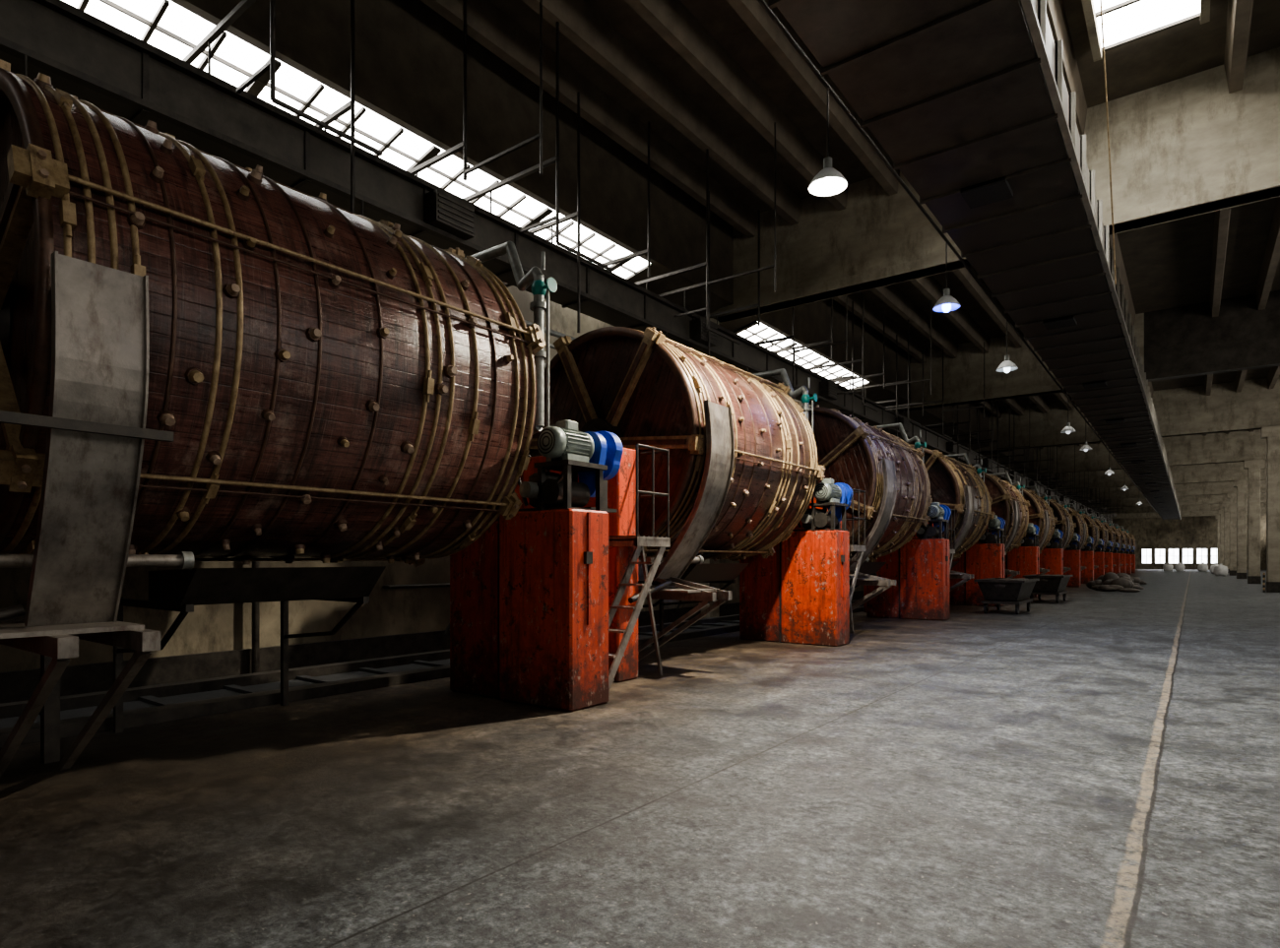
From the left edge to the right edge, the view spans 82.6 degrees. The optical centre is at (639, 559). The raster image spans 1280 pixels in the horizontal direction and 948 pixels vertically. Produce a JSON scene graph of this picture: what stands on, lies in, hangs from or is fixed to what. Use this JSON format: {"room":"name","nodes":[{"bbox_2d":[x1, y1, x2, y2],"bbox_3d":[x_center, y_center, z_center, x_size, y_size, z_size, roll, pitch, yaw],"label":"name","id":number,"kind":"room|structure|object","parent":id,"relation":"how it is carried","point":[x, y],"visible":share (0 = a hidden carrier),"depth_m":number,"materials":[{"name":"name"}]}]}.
{"room":"leather tannery","nodes":[
{"label":"leather tannery","id":0,"kind":"room"},
{"bbox_2d":[0,285,863,672],"bbox_3d":[31.723,-2.430,59.408,0.300,8.060,151.000,0,0,37],"label":"wall","id":1,"kind":"structure","parent":0,"point":[209,628],"depth_m":10.81,"materials":[{"name":"paint"}]},
{"bbox_2d":[62,0,651,280],"bbox_3d":[-3.403,-6.528,12.222,0.812,0.244,11.095,0,0,37],"label":"window","id":2,"kind":"structure","parent":1,"relation":"in","point":[164,25],"depth_m":10.57,"materials":[{"name":"glass"}]},
{"bbox_2d":[0,557,863,703],"bbox_3d":[22.329,0.225,46.577,0.250,2.750,118.800,0,0,37],"label":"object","id":3,"kind":"structure","parent":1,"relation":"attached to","point":[17,685],"depth_m":10.02,"materials":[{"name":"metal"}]},
{"bbox_2d":[629,263,756,331],"bbox_3d":[1.447,-6.680,18.612,0.800,0.440,5.000,0,0,37],"label":"trim","id":4,"kind":"structure","parent":1,"relation":"attached to","point":[695,298],"depth_m":18.13,"materials":[{"name":"metal"}]},
{"bbox_2d":[698,318,719,618],"bbox_3d":[1.842,-2.400,19.505,0.350,8.000,0.500,0,0,37],"label":"pilaster","id":5,"kind":"object","parent":1,"relation":"attached to","point":[716,612],"visible":0.14,"depth_m":19.35,"materials":[{"name":"concrete"}]},
{"bbox_2d":[733,320,869,388],"bbox_3d":[5.605,-6.528,24.090,0.812,0.244,8.895,0,0,37],"label":"window","id":6,"kind":"structure","parent":1,"relation":"in","point":[807,358],"depth_m":23.28,"materials":[{"name":"glass"}]},
{"bbox_2d":[853,383,1114,519],"bbox_3d":[43.044,-6.680,73.413,0.800,0.440,115.000,0,0,37],"label":"trim","id":7,"kind":"structure","parent":1,"relation":"attached to","point":[875,394],"depth_m":34.89,"materials":[{"name":"metal"}]},
{"bbox_2d":[0,569,1279,947],"bbox_3d":[39.608,1.750,53.423,20.100,0.300,151.600,0,0,37],"label":"floor","id":8,"kind":"structure","parent":0,"point":[1091,768],"depth_m":4.73,"materials":[{"name":"concrete"}]},
{"bbox_2d":[0,251,173,778],"bbox_3d":[-4.298,-0.083,4.675,2.200,3.376,1.550,0,0,37],"label":"guard","id":9,"kind":"object","parent":8,"relation":"on","point":[96,421],"visible":1,"depth_m":4.49,"materials":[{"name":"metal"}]},
{"bbox_2d":[0,551,385,733],"bbox_3d":[-4.002,0.771,6.208,2.018,1.658,3.050,0,0,37],"label":"drip tray","id":10,"kind":"object","parent":8,"relation":"on","point":[181,589],"visible":0.88,"depth_m":6.17,"materials":[{"name":"metal"}]},
{"bbox_2d":[0,599,863,748],"bbox_3d":[23.533,1.530,45.600,1.550,0.140,118.900,0,0,37],"label":"kerb","id":11,"kind":"object","parent":8,"relation":"on","point":[166,702],"visible":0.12,"depth_m":8.57,"materials":[{"name":"concrete"}]},
{"bbox_2d":[449,506,608,711],"bbox_3d":[-1.481,-0.150,8.569,2.480,3.500,0.640,0,0,37],"label":"pedestal","id":12,"kind":"object","parent":8,"relation":"on","point":[529,598],"visible":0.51,"depth_m":7.97,"materials":[{"name":"paint"}]},
{"bbox_2d":[0,59,545,567],"bbox_3d":[-3.730,-1.750,6.912,3.607,3.691,5.800,0,0,37],"label":"drum","id":13,"kind":"object","parent":12,"relation":"on","point":[331,383],"visible":0.92,"depth_m":5.61,"materials":[{"name":"brown wood"}]},
{"bbox_2d":[468,241,557,472],"bbox_3d":[-2.180,-2.136,9.012,3.030,3.151,0.193,0,0,37],"label":"pipe","id":14,"kind":"object","parent":12,"relation":"attached to","point":[535,276],"visible":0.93,"depth_m":8.18,"materials":[{"name":"metal"}]},
{"bbox_2d":[517,419,623,512],"bbox_3d":[-0.825,-1.015,8.209,0.880,0.970,1.100,0,0,37],"label":"motor","id":15,"kind":"object","parent":12,"relation":"on","point":[594,458],"visible":0.84,"depth_m":7.89,"materials":[{"name":"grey metal"}]},
{"bbox_2d":[513,423,638,682],"bbox_3d":[-0.936,-0.150,10.196,1.980,3.500,0.450,0,0,37],"label":"pedestal","id":16,"kind":"object","parent":8,"relation":"on","point":[621,487],"visible":0.19,"depth_m":9.53,"materials":[{"name":"metal"}]},
{"bbox_2d":[529,326,825,561],"bbox_3d":[0.562,-1.750,12.567,3.734,3.600,5.800,0,0,37],"label":"drum","id":17,"kind":"object","parent":16,"relation":"on","point":[637,386],"visible":0.65,"depth_m":11.16,"materials":[{"name":"brown wood"}]},
{"bbox_2d":[608,443,670,691],"bbox_3d":[-0.079,0.105,9.224,0.480,3.047,1.761,0,0,37],"label":"stair","id":18,"kind":"structure","parent":8,"relation":"on","point":[639,542],"depth_m":9.16,"materials":[{"name":"metal"}]},
{"bbox_2d":[628,399,734,661],"bbox_3d":[0.013,-0.278,10.354,2.200,3.766,1.530,0,0,37],"label":"guard","id":19,"kind":"object","parent":8,"relation":"on","point":[706,510],"visible":0.92,"depth_m":10.22,"materials":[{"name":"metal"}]},
{"bbox_2d":[638,555,748,640],"bbox_3d":[0.290,0.771,11.863,2.018,1.658,3.050,0,0,37],"label":"drip tray","id":20,"kind":"object","parent":8,"relation":"on","point":[698,572],"visible":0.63,"depth_m":11.95,"materials":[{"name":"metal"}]},
{"bbox_2d":[739,528,849,646],"bbox_3d":[2.812,-0.150,14.224,2.480,3.500,0.640,0,0,37],"label":"pedestal","id":21,"kind":"object","parent":8,"relation":"on","point":[800,594],"visible":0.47,"depth_m":13.69,"materials":[{"name":"paint"}]},
{"bbox_2d":[752,368,817,503],"bbox_3d":[2.112,-2.136,14.667,3.030,3.151,0.193,0,0,37],"label":"pipe","id":22,"kind":"object","parent":21,"relation":"attached to","point":[805,399],"visible":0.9,"depth_m":13.92,"materials":[{"name":"metal"}]},
{"bbox_2d":[793,495,841,529],"bbox_3d":[3.356,-0.150,15.851,1.980,3.500,0.450,0,0,37],"label":"pedestal","id":23,"kind":"object","parent":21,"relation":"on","point":[814,498],"visible":0.02,"depth_m":15.41,"materials":[{"name":"metal"}]},
{"bbox_2d":[795,401,932,562],"bbox_3d":[4.855,-1.750,18.222,3.600,3.737,5.800,0,0,37],"label":"drum","id":24,"kind":"object","parent":23,"relation":"on","point":[851,451],"visible":0.44,"depth_m":16.47,"materials":[{"name":"brown wood"}]},
{"bbox_2d":[797,478,853,530],"bbox_3d":[3.468,-1.015,13.864,0.880,0.970,1.100,0,0,37],"label":"motor","id":25,"kind":"object","parent":21,"relation":"on","point":[836,497],"visible":0.83,"depth_m":13.51,"materials":[{"name":"grey metal"}]},
{"bbox_2d":[845,488,865,634],"bbox_3d":[4.213,0.105,14.879,0.480,3.047,1.761,0,0,37],"label":"stair","id":26,"kind":"structure","parent":8,"relation":"on","point":[853,547],"depth_m":14.83,"materials":[{"name":"metal"}]},
{"bbox_2d":[849,557,886,588],"bbox_3d":[4.583,0.771,17.519,2.018,1.658,3.050,0,0,37],"label":"drip tray","id":27,"kind":"object","parent":8,"relation":"on","point":[870,568],"visible":0.2,"depth_m":17.71,"materials":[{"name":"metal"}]},
{"bbox_2d":[849,457,896,610],"bbox_3d":[4.306,-0.278,16.010,2.200,3.766,1.530,0,0,37],"label":"guard","id":28,"kind":"object","parent":8,"relation":"on","point":[885,513],"visible":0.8,"depth_m":15.84,"materials":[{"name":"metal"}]},
{"bbox_2d":[866,537,949,620],"bbox_3d":[7.105,-0.150,19.879,2.480,3.500,0.640,0,0,37],"label":"pedestal","id":29,"kind":"object","parent":8,"relation":"on","point":[920,568],"visible":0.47,"depth_m":19.32,"materials":[{"name":"paint"}]},
{"bbox_2d":[872,422,926,461],"bbox_3d":[6.405,-2.136,20.322,3.030,3.151,0.193,0,0,37],"label":"pipe","id":30,"kind":"object","parent":29,"relation":"attached to","point":[918,444],"visible":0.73,"depth_m":19.69,"materials":[{"name":"metal"}]},
{"bbox_2d":[913,502,951,539],"bbox_3d":[7.760,-1.015,19.520,0.880,0.970,1.100,0,0,37],"label":"motor","id":31,"kind":"object","parent":29,"relation":"on","point":[939,515],"visible":0.8,"depth_m":19.15,"materials":[{"name":"grey metal"}]},
{"bbox_2d":[947,508,955,575],"bbox_3d":[8.506,0.105,20.535,0.480,3.047,1.761,0,0,37],"label":"stair","id":32,"kind":"structure","parent":8,"relation":"on","point":[951,550],"depth_m":20.51,"materials":[{"name":"metal"}]},
{"bbox_2d":[949,484,974,591],"bbox_3d":[8.598,-0.278,21.665,2.200,3.766,1.530,0,0,37],"label":"guard","id":33,"kind":"object","parent":8,"relation":"on","point":[970,505],"visible":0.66,"depth_m":21.42,"materials":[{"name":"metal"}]},
{"bbox_2d":[949,542,1004,606],"bbox_3d":[11.397,-0.150,25.535,2.480,3.500,0.640,0,0,37],"label":"pedestal","id":34,"kind":"object","parent":8,"relation":"on","point":[984,560],"visible":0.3,"depth_m":25.02,"materials":[{"name":"paint"}]},
{"bbox_2d":[908,444,995,560],"bbox_3d":[9.148,-1.749,23.878,3.717,3.597,5.800,0,0,37],"label":"drum","id":35,"kind":"object","parent":34,"relation":"on","point":[948,477],"visible":0.34,"depth_m":21.93,"materials":[{"name":"brown wood"}]},
{"bbox_2d":[944,452,986,482],"bbox_3d":[10.698,-2.136,25.978,3.030,3.151,0.193,0,0,37],"label":"pipe","id":36,"kind":"object","parent":34,"relation":"attached to","point":[979,471],"visible":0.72,"depth_m":25.34,"materials":[{"name":"metal"}]},
{"bbox_2d":[978,514,1005,543],"bbox_3d":[12.053,-1.015,25.175,0.880,0.970,1.100,0,0,37],"label":"motor","id":37,"kind":"object","parent":34,"relation":"on","point":[996,526],"visible":0.76,"depth_m":24.81,"materials":[{"name":"grey metal"}]},
{"bbox_2d":[709,46,1279,323],"bbox_3d":[9.566,-7.600,13.843,19.500,2.400,0.540,0,0,37],"label":"concrete beam","id":38,"kind":"object","parent":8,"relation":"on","point":[1185,147],"visible":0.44,"depth_m":13.93,"materials":[{"name":"concrete"}]},
{"bbox_2d":[973,577,1039,614],"bbox_3d":[11.087,1.092,21.966,1.320,1.014,2.520,0,0,37],"label":"cart","id":39,"kind":"object","parent":8,"relation":"on","point":[1017,592],"visible":1,"depth_m":21.19,"materials":[{"name":"metal"}]},
{"bbox_2d":[1004,500,1020,577],"bbox_3d":[12.891,-0.278,27.320,2.200,3.766,1.530,0,0,37],"label":"guard","id":40,"kind":"object","parent":8,"relation":"on","point":[1011,538],"visible":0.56,"depth_m":27.01,"materials":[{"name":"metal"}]},
{"bbox_2d":[1004,545,1039,597],"bbox_3d":[15.690,-0.150,31.190,2.480,3.500,0.640,0,0,37],"label":"pedestal","id":41,"kind":"object","parent":8,"relation":"on","point":[1025,559],"visible":0.2,"depth_m":30.51,"materials":[{"name":"paint"}]},
{"bbox_2d":[973,469,1030,553],"bbox_3d":[13.440,-1.750,29.533,3.607,3.691,5.800,0,0,37],"label":"drum","id":42,"kind":"object","parent":41,"relation":"on","point":[1002,493],"visible":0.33,"depth_m":27.55,"materials":[{"name":"brown wood"}]},
{"bbox_2d":[987,472,1024,496],"bbox_3d":[14.991,-2.136,31.633,3.030,3.151,0.193,0,0,37],"label":"pipe","id":43,"kind":"object","parent":41,"relation":"attached to","point":[1006,475],"visible":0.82,"depth_m":30.99,"materials":[{"name":"metal"}]},
{"bbox_2d":[1020,523,1039,546],"bbox_3d":[16.346,-1.015,30.831,0.880,0.970,1.100,0,0,37],"label":"motor","id":44,"kind":"object","parent":41,"relation":"on","point":[1032,531],"visible":0.73,"depth_m":30.45,"materials":[{"name":"grey metal"}]},
{"bbox_2d":[1038,511,1049,574],"bbox_3d":[17.183,-0.278,32.976,2.200,3.766,1.530,0,0,37],"label":"guard","id":45,"kind":"object","parent":8,"relation":"on","point":[1047,528],"visible":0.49,"depth_m":32.60,"materials":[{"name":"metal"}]},
{"bbox_2d":[1023,574,1073,603],"bbox_3d":[15.399,1.092,27.482,1.320,1.014,2.520,0,0,37],"label":"cart","id":46,"kind":"object","parent":8,"relation":"on","point":[1056,585],"visible":0.96,"depth_m":26.64,"materials":[{"name":"metal"}]},
{"bbox_2d":[1039,547,1063,575],"bbox_3d":[19.983,-0.150,36.846,2.480,3.500,0.640,0,0,37],"label":"pedestal","id":47,"kind":"object","parent":8,"relation":"on","point":[1052,559],"visible":0.17,"depth_m":36.11,"materials":[{"name":"paint"}]},
{"bbox_2d":[1013,484,1057,554],"bbox_3d":[17.733,-1.750,35.188,3.734,3.600,5.800,0,0,37],"label":"drum","id":48,"kind":"object","parent":47,"relation":"on","point":[1038,505],"visible":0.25,"depth_m":33.19,"materials":[{"name":"brown wood"}]},
{"bbox_2d":[1024,485,1050,548],"bbox_3d":[19.283,-2.136,37.288,3.030,3.151,0.193,0,0,37],"label":"pipe","id":49,"kind":"object","parent":47,"relation":"attached to","point":[1033,486],"visible":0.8,"depth_m":36.60,"materials":[{"name":"metal"}]},
{"bbox_2d":[1045,528,1063,548],"bbox_3d":[20.638,-1.015,36.486,0.880,0.970,1.100,0,0,37],"label":"motor","id":50,"kind":"object","parent":47,"relation":"on","point":[1056,541],"visible":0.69,"depth_m":36.11,"materials":[{"name":"grey metal"}]},
{"bbox_2d":[1062,517,1070,573],"bbox_3d":[21.476,-0.278,38.631,2.200,3.766,1.530,0,0,37],"label":"guard","id":51,"kind":"object","parent":8,"relation":"on","point":[1066,569],"visible":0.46,"depth_m":38.23,"materials":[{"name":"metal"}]},
{"bbox_2d":[1063,549,1081,586],"bbox_3d":[24.275,-0.150,42.501,2.480,3.500,0.640,0,0,37],"label":"pedestal","id":52,"kind":"object","parent":8,"relation":"on","point":[1071,558],"visible":0.25,"depth_m":41.72,"materials":[{"name":"paint"}]},
{"bbox_2d":[1039,494,1076,549],"bbox_3d":[22.026,-1.750,40.844,3.734,3.600,5.800,0,0,37],"label":"drum","id":53,"kind":"object","parent":52,"relation":"on","point":[1059,512],"visible":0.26,"depth_m":38.84,"materials":[{"name":"brown wood"}]},
{"bbox_2d":[1065,532,1080,550],"bbox_3d":[24.931,-1.015,42.141,0.880,0.970,1.100,0,0,37],"label":"motor","id":54,"kind":"object","parent":52,"relation":"on","point":[1074,543],"visible":0.79,"depth_m":41.79,"materials":[{"name":"grey metal"}]},
{"bbox_2d":[1079,523,1086,571],"bbox_3d":[25.769,-0.278,44.286,2.200,3.766,1.530,0,0,37],"label":"guard","id":55,"kind":"object","parent":8,"relation":"on","point":[1084,527],"visible":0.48,"depth_m":43.86,"materials":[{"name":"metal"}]},
{"bbox_2d":[894,289,1279,412],"bbox_3d":[18.635,-7.600,25.791,19.500,2.400,0.540,0,0,37],"label":"concrete beam","id":56,"kind":"object","parent":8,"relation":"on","point":[1182,342],"visible":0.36,"depth_m":25.78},
{"bbox_2d":[1081,550,1093,583],"bbox_3d":[28.568,-0.150,48.156,2.480,3.500,0.640,0,0,37],"label":"pedestal","id":57,"kind":"object","parent":8,"relation":"on","point":[1087,556],"visible":0.18,"depth_m":47.38,"materials":[{"name":"paint"}]},
{"bbox_2d":[1061,505,1088,549],"bbox_3d":[26.318,-1.750,46.499,3.600,3.737,5.800,0,0,37],"label":"drum","id":58,"kind":"object","parent":57,"relation":"on","point":[1078,519],"visible":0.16,"depth_m":44.47,"materials":[{"name":"brown wood"}]},
{"bbox_2d":[1081,536,1093,551],"bbox_3d":[29.224,-1.015,47.797,0.880,0.970,1.100,0,0,37],"label":"motor","id":59,"kind":"object","parent":57,"relation":"on","point":[1090,540],"visible":0.66,"depth_m":47.39,"materials":[{"name":"grey metal"}]},
{"bbox_2d":[1093,551,1104,579],"bbox_3d":[32.861,-0.150,53.812,2.480,3.500,0.640,0,0,37],"label":"pedestal","id":60,"kind":"object","parent":8,"relation":"on","point":[1099,556],"visible":0.18,"depth_m":53.02,"materials":[{"name":"paint"}]},
{"bbox_2d":[1071,508,1100,551],"bbox_3d":[30.611,-1.750,52.154,3.607,3.691,5.800,0,0,37],"label":"drum","id":61,"kind":"object","parent":60,"relation":"on","point":[1091,525],"visible":0.17,"depth_m":49.95,"materials":[{"name":"brown wood"}]},
{"bbox_2d":[1104,552,1113,574],"bbox_3d":[37.153,-0.150,59.467,2.480,3.500,0.640,0,0,37],"label":"pedestal","id":62,"kind":"object","parent":8,"relation":"on","point":[1109,558],"visible":0.16,"depth_m":58.63,"materials":[{"name":"paint"}]},
{"bbox_2d":[1083,512,1109,547],"bbox_3d":[34.904,-1.750,57.810,3.607,3.691,5.800,0,0,37],"label":"drum","id":63,"kind":"object","parent":62,"relation":"on","point":[1102,533],"visible":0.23,"depth_m":55.59,"materials":[{"name":"brown wood"}]},
{"bbox_2d":[1086,572,1144,592],"bbox_3d":[24.476,1.156,37.711,2.580,0.984,5.392,0,0,37],"label":"pile","id":64,"kind":"object","parent":8,"relation":"on","point":[1109,582],"visible":1,"depth_m":36.61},
{"bbox_2d":[1112,553,1120,574],"bbox_3d":[41.446,-0.150,65.122,2.480,3.500,0.640,0,0,37],"label":"pedestal","id":65,"kind":"object","parent":8,"relation":"on","point":[1117,556],"visible":0.16,"depth_m":64.30,"materials":[{"name":"paint"}]},
{"bbox_2d":[1099,520,1116,546],"bbox_3d":[39.196,-1.750,63.465,3.607,3.691,5.800,0,0,37],"label":"drum","id":66,"kind":"object","parent":65,"relation":"on","point":[1111,533],"visible":0.16,"depth_m":61.23,"materials":[{"name":"brown wood"}]},
{"bbox_2d":[1120,553,1126,573],"bbox_3d":[45.739,-0.150,70.778,2.480,3.500,0.640,0,0,37],"label":"pedestal","id":67,"kind":"object","parent":8,"relation":"on","point":[1122,555],"visible":0.16,"depth_m":69.92,"materials":[{"name":"paint"}]},
{"bbox_2d":[973,377,1279,451],"bbox_3d":[27.704,-7.600,37.739,19.500,2.400,0.540,0,0,37],"label":"concrete beam","id":68,"kind":"object","parent":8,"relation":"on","point":[1186,411],"visible":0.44,"depth_m":37.41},
{"bbox_2d":[1125,554,1131,575],"bbox_3d":[50.031,-0.150,76.433,2.480,3.500,0.640,0,0,37],"label":"pedestal","id":69,"kind":"object","parent":8,"relation":"on","point":[1128,556],"visible":0.25,"depth_m":75.60,"materials":[{"name":"paint"}]},
{"bbox_2d":[1116,573,1147,585],"bbox_3d":[29.773,1.224,45.175,2.554,0.847,5.257,0,0,37],"label":"pile","id":70,"kind":"object","parent":8,"relation":"on","point":[1136,581],"visible":0.38,"depth_m":44.57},
{"bbox_2d":[1021,429,1266,475],"bbox_3d":[36.773,-7.600,49.687,19.500,2.400,0.540,0,0,37],"label":"concrete beam","id":71,"kind":"object","parent":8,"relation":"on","point":[1235,446],"visible":0.39,"depth_m":49.40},
{"bbox_2d":[1052,460,1266,490],"bbox_3d":[45.842,-7.600,61.635,19.500,2.400,0.540,0,0,37],"label":"concrete beam","id":72,"kind":"object","parent":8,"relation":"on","point":[1222,472],"visible":0.44,"depth_m":61.35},
{"bbox_2d":[1078,479,1266,500],"bbox_3d":[54.911,-7.600,73.583,19.500,2.400,0.540,0,0,37],"label":"concrete beam","id":73,"kind":"object","parent":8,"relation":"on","point":[1222,487],"visible":0.39,"depth_m":73.36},
{"bbox_2d":[1091,492,1266,508],"bbox_3d":[63.980,-7.600,85.531,19.500,2.400,0.540,0,0,37],"label":"concrete beam","id":74,"kind":"object","parent":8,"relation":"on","point":[1217,498],"visible":0.28,"depth_m":85.24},
{"bbox_2d":[1104,502,1266,513],"bbox_3d":[73.049,-7.600,97.479,19.500,2.400,0.540,0,0,37],"label":"concrete beam","id":75,"kind":"object","parent":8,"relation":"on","point":[1194,507],"visible":0.28,"depth_m":97.45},
{"bbox_2d":[1110,509,1266,518],"bbox_3d":[82.118,-7.600,109.427,19.500,2.400,0.540,0,0,37],"label":"concrete beam","id":76,"kind":"object","parent":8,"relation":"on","point":[1262,511],"visible":0.18,"depth_m":109.56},
{"bbox_2d":[1216,515,1219,564],"bbox_3d":[85.128,-2.400,106.941,1.000,8.000,0.700,0,0,37],"label":"concrete column","id":77,"kind":"structure","parent":8,"relation":"on","point":[1217,517],"depth_m":106.82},
{"bbox_2d":[1214,564,1227,575],"bbox_3d":[54.877,1.010,68.825,1.080,1.180,1.080,0,0,37],"label":"bag","id":78,"kind":"object","parent":8,"relation":"on","point":[1219,570],"visible":0.85,"depth_m":68.47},
{"bbox_2d":[1217,510,1223,565],"bbox_3d":[76.059,-2.400,94.993,1.000,8.000,0.700,0,0,37],"label":"concrete column","id":79,"kind":"structure","parent":8,"relation":"on","point":[1221,512],"depth_m":94.84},
{"bbox_2d":[1221,503,1229,573],"bbox_3d":[66.990,-2.400,83.045,1.000,8.000,0.700,0,0,37],"label":"concrete column","id":80,"kind":"structure","parent":8,"relation":"on","point":[1226,506],"depth_m":82.84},
{"bbox_2d":[1226,493,1236,575],"bbox_3d":[57.921,-2.400,71.097,1.000,8.000,0.700,0,0,37],"label":"concrete column","id":81,"kind":"structure","parent":8,"relation":"on","point":[1232,496],"depth_m":70.88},
{"bbox_2d":[1233,479,1247,578],"bbox_3d":[48.852,-2.400,59.150,1.000,8.000,0.700,0,0,37],"label":"concrete column","id":82,"kind":"structure","parent":8,"relation":"on","point":[1241,485],"depth_m":58.90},
{"bbox_2d":[1243,458,1264,583],"bbox_3d":[39.783,-2.400,47.202,1.000,8.000,0.700,0,0,37],"label":"concrete column","id":83,"kind":"structure","parent":8,"relation":"on","point":[1253,467],"depth_m":46.97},
{"bbox_2d":[1260,425,1279,592],"bbox_3d":[30.714,-2.400,35.254,1.000,8.000,0.700,0,0,37],"label":"concrete column","id":84,"kind":"structure","parent":8,"relation":"on","point":[1271,434],"depth_m":35.08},
{"bbox_3d":[0.497,-7.600,1.895,19.500,2.400,0.540,0,0,37],"label":"concrete beam","id":85,"kind":"object","parent":8,"relation":"on","visible":0},
{"bbox_2d":[757,0,1156,511],"bbox_3d":[30.539,-6.330,46.685,0.058,0.058,128.700,0,0,37],"label":"conduit","id":86,"kind":"object","parent":85,"relation":"attached to","point":[762,3],"visible":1,"depth_m":11.59,"materials":[{"name":"metal"}]},
{"bbox_2d":[807,88,847,196],"bbox_3d":[2.516,-5.600,9.766,0.520,1.400,0.520,0,0,37],"label":"pendant lamp","id":87,"kind":"object","parent":86,"relation":"hanging from","point":[828,181],"visible":1,"depth_m":9.75,"materials":[{"name":"metal"}]},
{"bbox_2d":[932,241,960,312],"bbox_3d":[6.083,-5.600,14.465,0.520,1.400,0.520,0,0,37],"label":"pendant lamp","id":88,"kind":"object","parent":86,"relation":"hanging from","point":[946,303],"visible":1,"depth_m":14.42,"materials":[{"name":"metal"}]},
{"bbox_2d":[995,320,1018,373],"bbox_3d":[9.651,-5.600,19.165,0.520,1.400,0.520,0,0,37],"label":"pendant lamp","id":89,"kind":"object","parent":86,"relation":"hanging from","point":[1007,365],"visible":1,"depth_m":19.11,"materials":[{"name":"metal"}]},
{"bbox_2d":[1060,398,1075,434],"bbox_3d":[16.785,-5.600,28.564,0.520,1.400,0.520,0,0,37],"label":"pendant lamp","id":90,"kind":"object","parent":86,"relation":"hanging from","point":[1067,429],"visible":1,"depth_m":28.52,"materials":[{"name":"metal"}]},
{"bbox_2d":[1079,421,1092,451],"bbox_3d":[20.352,-5.600,33.263,0.520,1.400,0.520,0,0,37],"label":"pendant lamp","id":91,"kind":"object","parent":86,"relation":"hanging from","point":[1085,447],"visible":1,"depth_m":33.22,"materials":[{"name":"metal"}]},
{"bbox_2d":[768,0,1181,519],"bbox_3d":[33.352,-5.910,47.752,2.070,0.960,134.000,0,0,37],"label":"ventilation duct","id":92,"kind":"object","parent":85,"relation":"hanging from","point":[970,100],"visible":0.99,"depth_m":10.11,"materials":[{"name":"concrete"}]},
{"bbox_2d":[169,0,1279,516],"bbox_3d":[40.047,-7.875,53.090,19.000,2.450,151.000,0,0,37],"label":"ceiling","id":93,"kind":"structure","parent":0,"point":[409,58],"depth_m":13.47,"materials":[{"name":"concrete"}]},
{"bbox_2d":[23,0,1122,523],"bbox_3d":[26.373,-5.790,48.592,4.216,4.900,126.700,0,0,37],"label":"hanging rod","id":94,"kind":"object","parent":93,"relation":"hanging from","point":[242,6],"visible":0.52,"depth_m":13.75,"materials":[{"name":"metal"}]},
{"bbox_2d":[0,0,1112,522],"bbox_3d":[25.999,-5.170,50.106,1.810,0.700,128.860,0,0,37],"label":"ceiling beam","id":95,"kind":"structure","parent":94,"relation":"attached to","point":[85,56],"depth_m":9.51,"materials":[{"name":"concrete"}]},
{"bbox_2d":[420,0,1279,448],"bbox_3d":[38.095,-8.525,51.181,17.120,0.550,145.600,0,0,37],"label":"ribs","id":96,"kind":"object","parent":93,"relation":"attached to","point":[487,25],"depth_m":13.73,"materials":[{"name":"concrete"}]},
{"bbox_2d":[1099,0,1116,284],"bbox_3d":[7.266,-6.498,11.309,0.024,3.620,2.817,0,0,37],"label":"hanging cable","id":97,"kind":"object","parent":93,"relation":"hanging from","point":[1100,0],"visible":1,"depth_m":11.36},
{"bbox_2d":[1081,0,1210,62],"bbox_3d":[6.918,-8.675,10.065,1.570,0.250,5.060,0,0,37],"label":"window","id":98,"kind":"structure","parent":93,"relation":"attached to","point":[1124,22],"depth_m":11.73,"materials":[{"name":"glass"}]},
{"bbox_2d":[1112,514,1266,570],"bbox_3d":[85.346,-3.750,113.680,20.100,10.700,0.300,0,0,37],"label":"wall","id":99,"kind":"structure","parent":0,"point":[1199,532],"depth_m":114.23,"materials":[{"name":"paint"}]},
{"bbox_2d":[1141,548,1151,563],"bbox_3d":[81.218,-0.500,116.801,1.350,2.400,0.120,0,0,37],"label":"window","id":100,"kind":"structure","parent":99,"relation":"in","point":[1146,553],"depth_m":116.77,"materials":[{"name":"glass"}]},
{"bbox_2d":[1154,548,1164,563],"bbox_3d":[82.612,-0.500,115.743,1.350,2.400,0.120,0,0,37],"label":"window","id":101,"kind":"structure","parent":99,"relation":"in","point":[1159,552],"depth_m":115.73,"materials":[{"name":"glass"}]},
{"bbox_2d":[1168,548,1178,564],"bbox_3d":[84.006,-0.500,114.685,1.350,2.400,0.120,0,0,37],"label":"window","id":102,"kind":"structure","parent":99,"relation":"in","point":[1173,552],"depth_m":114.65,"materials":[{"name":"glass"}]},
{"bbox_2d":[1182,548,1193,564],"bbox_3d":[85.400,-0.500,113.627,1.350,2.400,0.120,0,0,37],"label":"window","id":103,"kind":"structure","parent":99,"relation":"in","point":[1187,553],"depth_m":113.62,"materials":[{"name":"glass"}]},
{"bbox_2d":[1196,548,1207,564],"bbox_3d":[86.794,-0.500,112.569,1.350,2.400,0.120,0,0,37],"label":"window","id":104,"kind":"structure","parent":99,"relation":"in","point":[1201,553],"depth_m":112.52,"materials":[{"name":"glass"}]},
{"bbox_2d":[1211,548,1216,564],"bbox_3d":[88.188,-0.500,111.511,1.350,2.400,0.120,0,0,37],"label":"window","id":105,"kind":"structure","parent":99,"relation":"in","point":[1213,550],"depth_m":111.70,"materials":[{"name":"glass"}]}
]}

